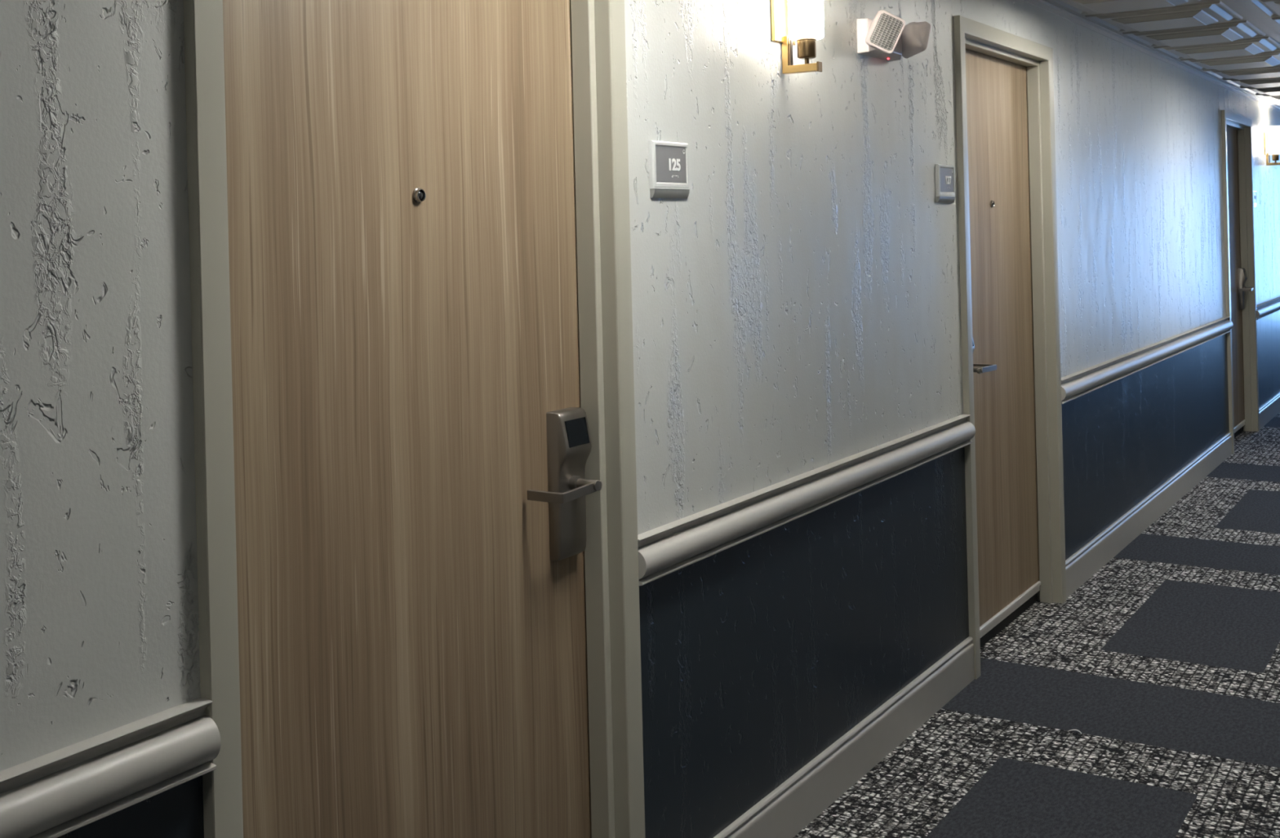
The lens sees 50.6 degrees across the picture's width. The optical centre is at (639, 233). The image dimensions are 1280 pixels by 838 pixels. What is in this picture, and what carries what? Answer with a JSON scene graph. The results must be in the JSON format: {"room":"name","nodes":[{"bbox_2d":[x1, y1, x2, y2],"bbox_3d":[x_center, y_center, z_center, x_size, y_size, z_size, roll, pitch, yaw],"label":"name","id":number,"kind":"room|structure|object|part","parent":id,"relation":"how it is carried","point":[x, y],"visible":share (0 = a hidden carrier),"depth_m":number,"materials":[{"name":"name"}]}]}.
{"room":"hotel corridor","nodes":[
{"label":"hotel corridor","id":0,"kind":"room"},
{"bbox_2d":[0,0,1279,837],"bbox_3d":[2.236,0.234,6.294,0.180,2.510,21.000,-1,0,33],"label":"wall","id":1,"kind":"structure","parent":0,"point":[797,313],"depth_m":2.97,"materials":[{"name":"grey paint"}]},
{"bbox_2d":[0,697,221,837],"bbox_3d":[-1.530,0.669,0.215,0.037,0.092,3.623,-1,0,33],"label":"chair rail","id":2,"kind":"object","parent":1,"relation":"attached to","point":[57,793],"visible":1,"depth_m":1.60,"materials":[{"name":"beige paint"}]},
{"bbox_2d":[222,0,602,837],"bbox_3d":[-0.332,0.410,2.198,0.136,1.998,0.908,-1,0,33],"label":"door","id":3,"kind":"structure","parent":1,"relation":"in","point":[412,444],"depth_m":2.18,"materials":[{"name":"brown wood"}]},
{"bbox_3d":[-0.133,0.467,2.453,0.080,0.018,0.134,-1,0,33],"label":"lever handle","id":4,"kind":"part","parent":3,"relation":"part of","materials":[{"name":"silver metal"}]},
{"bbox_2d":[182,0,644,837],"bbox_3d":[-0.339,0.386,2.202,0.135,2.055,1.014,-1,0,33],"label":"door frame","id":5,"kind":"structure","parent":1,"relation":"attached to","point":[597,26],"depth_m":2.56,"materials":[{"name":"beige wood"}]},
{"bbox_2d":[648,140,689,198],"bbox_3d":[0.060,-0.129,2.744,0.012,0.114,0.138,-1,0,33],"label":"room sign","id":6,"kind":"object","parent":1,"relation":"attached to","point":[668,175],"visible":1,"depth_m":2.73,"materials":[{"name":"grey plastic"}]},
{"bbox_3d":[0.062,-0.139,2.745,0.002,0.071,0.117,-1,0,33],"label":"number plate","id":7,"kind":"part","parent":6,"relation":"part of","materials":[{"name":"grey plastic"}]},
{"bbox_2d":[770,0,824,74],"bbox_3d":[0.378,-0.512,3.167,0.106,0.275,0.110,-1,0,33],"label":"wall sconce","id":8,"kind":"object","parent":1,"relation":"attached to","point":[802,21],"visible":1,"depth_m":3.15,"materials":[{"name":"white glass"}]},
{"bbox_3d":[0.354,-0.518,3.183,0.011,0.251,0.011,-1,0,33],"label":"rod","id":9,"kind":"part","parent":8,"relation":"part of","materials":[{"name":"metal"}]},
{"bbox_3d":[0.377,-0.421,3.169,0.090,0.088,0.020,-1,0,33],"label":"arm","id":10,"kind":"part","parent":8,"relation":"part of","materials":[{"name":"gold metal"}]},
{"bbox_3d":[0.386,-0.552,3.161,0.083,0.196,0.083,-1,0,33],"label":"lamp shade","id":11,"kind":"part","parent":8,"relation":"part of","materials":[{"name":"white glass"}]},
{"bbox_2d":[637,413,975,586],"bbox_3d":[0.508,0.619,3.389,0.037,0.092,1.894,-1,0,33],"label":"chair rail","id":12,"kind":"object","parent":1,"relation":"attached to","point":[664,550],"visible":0.98,"depth_m":3.11,"materials":[{"name":"beige paint"}]},
{"bbox_2d":[713,636,974,837],"bbox_3d":[0.516,1.327,3.396,0.014,0.130,1.894,-1,0,33],"label":"baseboard","id":13,"kind":"structure","parent":1,"relation":"attached to","point":[785,811],"depth_m":3.42,"materials":[{"name":"beige paint"}]},
{"bbox_2d":[856,10,931,61],"bbox_3d":[0.697,-0.527,3.648,0.130,0.116,0.352,-1,0,33],"label":"emergency light","id":14,"kind":"object","parent":1,"relation":"attached to","point":[886,37],"visible":1,"depth_m":3.56,"materials":[{"name":"white plastic"}]},
{"bbox_2d":[935,164,955,203],"bbox_3d":[0.924,-0.150,4.089,0.012,0.114,0.138,-1,0,33],"label":"room sign","id":15,"kind":"object","parent":1,"relation":"attached to","point":[944,174],"visible":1,"depth_m":4.08,"materials":[{"name":"grey plastic"}]},
{"bbox_3d":[0.926,-0.161,4.089,0.002,0.071,0.117,-1,0,33],"label":"number plate","id":16,"kind":"part","parent":15,"relation":"part of","materials":[{"name":"grey plastic"}]},
{"bbox_2d":[964,48,1040,647],"bbox_3d":[1.239,0.371,4.644,0.136,1.998,0.908,-1,0,33],"label":"door","id":17,"kind":"structure","parent":1,"relation":"in","point":[997,123],"depth_m":4.72,"materials":[{"name":"brown wood"}]},
{"bbox_3d":[1.090,0.436,4.358,0.080,0.018,0.134,-1,0,33],"label":"lever handle","id":18,"kind":"part","parent":17,"relation":"part of","materials":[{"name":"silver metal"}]},
{"bbox_2d":[953,15,1066,679],"bbox_3d":[1.232,0.347,4.649,0.135,2.055,1.014,-1,0,33],"label":"door frame","id":19,"kind":"structure","parent":1,"relation":"attached to","point":[970,34],"depth_m":5.00,"materials":[{"name":"beige wood"}]},
{"bbox_2d":[1061,316,1233,404],"bbox_3d":[2.546,0.568,6.564,0.037,0.092,3.623,-1,0,33],"label":"chair rail","id":20,"kind":"object","parent":1,"relation":"attached to","point":[1077,384],"visible":1,"depth_m":6.03,"materials":[{"name":"beige paint"}]},
{"bbox_2d":[1065,431,1232,599],"bbox_3d":[2.555,1.276,6.570,0.014,0.130,3.623,-1,0,33],"label":"baseboard","id":21,"kind":"structure","parent":1,"relation":"attached to","point":[1096,553],"depth_m":6.07,"materials":[{"name":"beige paint"}]},
{"bbox_2d":[1022,0,1279,111],"bbox_3d":[2.293,-0.862,6.239,0.022,0.022,21.000,-1,0,33],"label":"trim","id":22,"kind":"structure","parent":1,"relation":"attached to","point":[1042,4],"depth_m":6.22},
{"bbox_2d":[1226,127,1253,438],"bbox_3d":[3.744,0.308,8.546,0.136,1.998,0.908,-1,0,33],"label":"door","id":23,"kind":"structure","parent":1,"relation":"in","point":[1238,277],"depth_m":8.77,"materials":[{"name":"brown wood"}]},
{"bbox_3d":[3.705,0.273,8.570,0.046,1.924,0.908,-1,0,33],"label":"panel","id":24,"kind":"part","parent":23,"relation":"part of","materials":[{"name":"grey wood"}]},
{"bbox_3d":[3.944,0.364,8.802,0.080,0.018,0.134,-1,0,33],"label":"lever handle","id":25,"kind":"part","parent":23,"relation":"part of","materials":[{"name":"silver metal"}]},
{"bbox_2d":[1221,110,1259,453],"bbox_3d":[3.737,0.284,8.550,0.135,2.055,1.014,-1,0,33],"label":"door frame","id":26,"kind":"structure","parent":1,"relation":"attached to","point":[1243,125],"depth_m":8.91,"materials":[{"name":"beige wood"}]},
{"bbox_2d":[1253,190,1257,207],"bbox_3d":[4.102,-0.230,9.038,0.012,0.114,0.138,-1,0,33],"label":"room sign","id":27,"kind":"object","parent":1,"relation":"attached to","point":[1255,192],"visible":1,"depth_m":9.05,"materials":[{"name":"white plastic"}]},
{"bbox_3d":[4.104,-0.240,9.039,0.002,0.071,0.117,-1,0,33],"label":"number plate","id":28,"kind":"part","parent":27,"relation":"part of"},
{"bbox_2d":[1256,297,1279,319],"bbox_3d":[4.586,0.516,9.740,0.037,0.092,1.899,-1,0,33],"label":"chair rail","id":29,"kind":"object","parent":1,"relation":"attached to","point":[1266,308],"visible":1,"depth_m":9.33,"materials":[{"name":"beige paint"}]},
{"bbox_2d":[1258,392,1279,429],"bbox_3d":[4.594,1.226,9.746,0.014,0.130,1.899,-1,0,33],"label":"baseboard","id":30,"kind":"structure","parent":1,"relation":"attached to","point":[1271,408],"depth_m":9.37,"materials":[{"name":"beige paint"}]},
{"bbox_2d":[1263,125,1279,165],"bbox_3d":[4.454,-0.614,9.515,0.106,0.275,0.110,-1,0,33],"label":"wall sconce","id":31,"kind":"object","parent":1,"relation":"attached to","point":[1273,131],"visible":1,"depth_m":9.49,"materials":[{"name":"white glass"}]},
{"bbox_3d":[4.453,-0.522,9.517,0.090,0.088,0.020,-1,0,33],"label":"arm","id":32,"kind":"part","parent":31,"relation":"part of","materials":[{"name":"gold metal"}]},
{"bbox_3d":[4.462,-0.654,9.509,0.083,0.196,0.083,-1,0,33],"label":"lamp shade","id":33,"kind":"part","parent":31,"relation":"part of","materials":[{"name":"white glass"}]},
{"bbox_2d":[792,412,1279,837],"bbox_3d":[3.078,1.399,5.783,2.100,0.140,21.260,-1,0,33],"label":"floor","id":34,"kind":"structure","parent":0,"point":[1165,662],"depth_m":3.89,"materials":[{"name":"carpet"}]},
{"bbox_2d":[1044,0,1279,107],"bbox_3d":[3.080,-0.891,5.876,2.100,0.063,21.954,-1,0,33],"label":"ceiling","id":35,"kind":"structure","parent":0,"point":[1236,43],"depth_m":5.77,"materials":[{"name":"white tile"}]}
]}

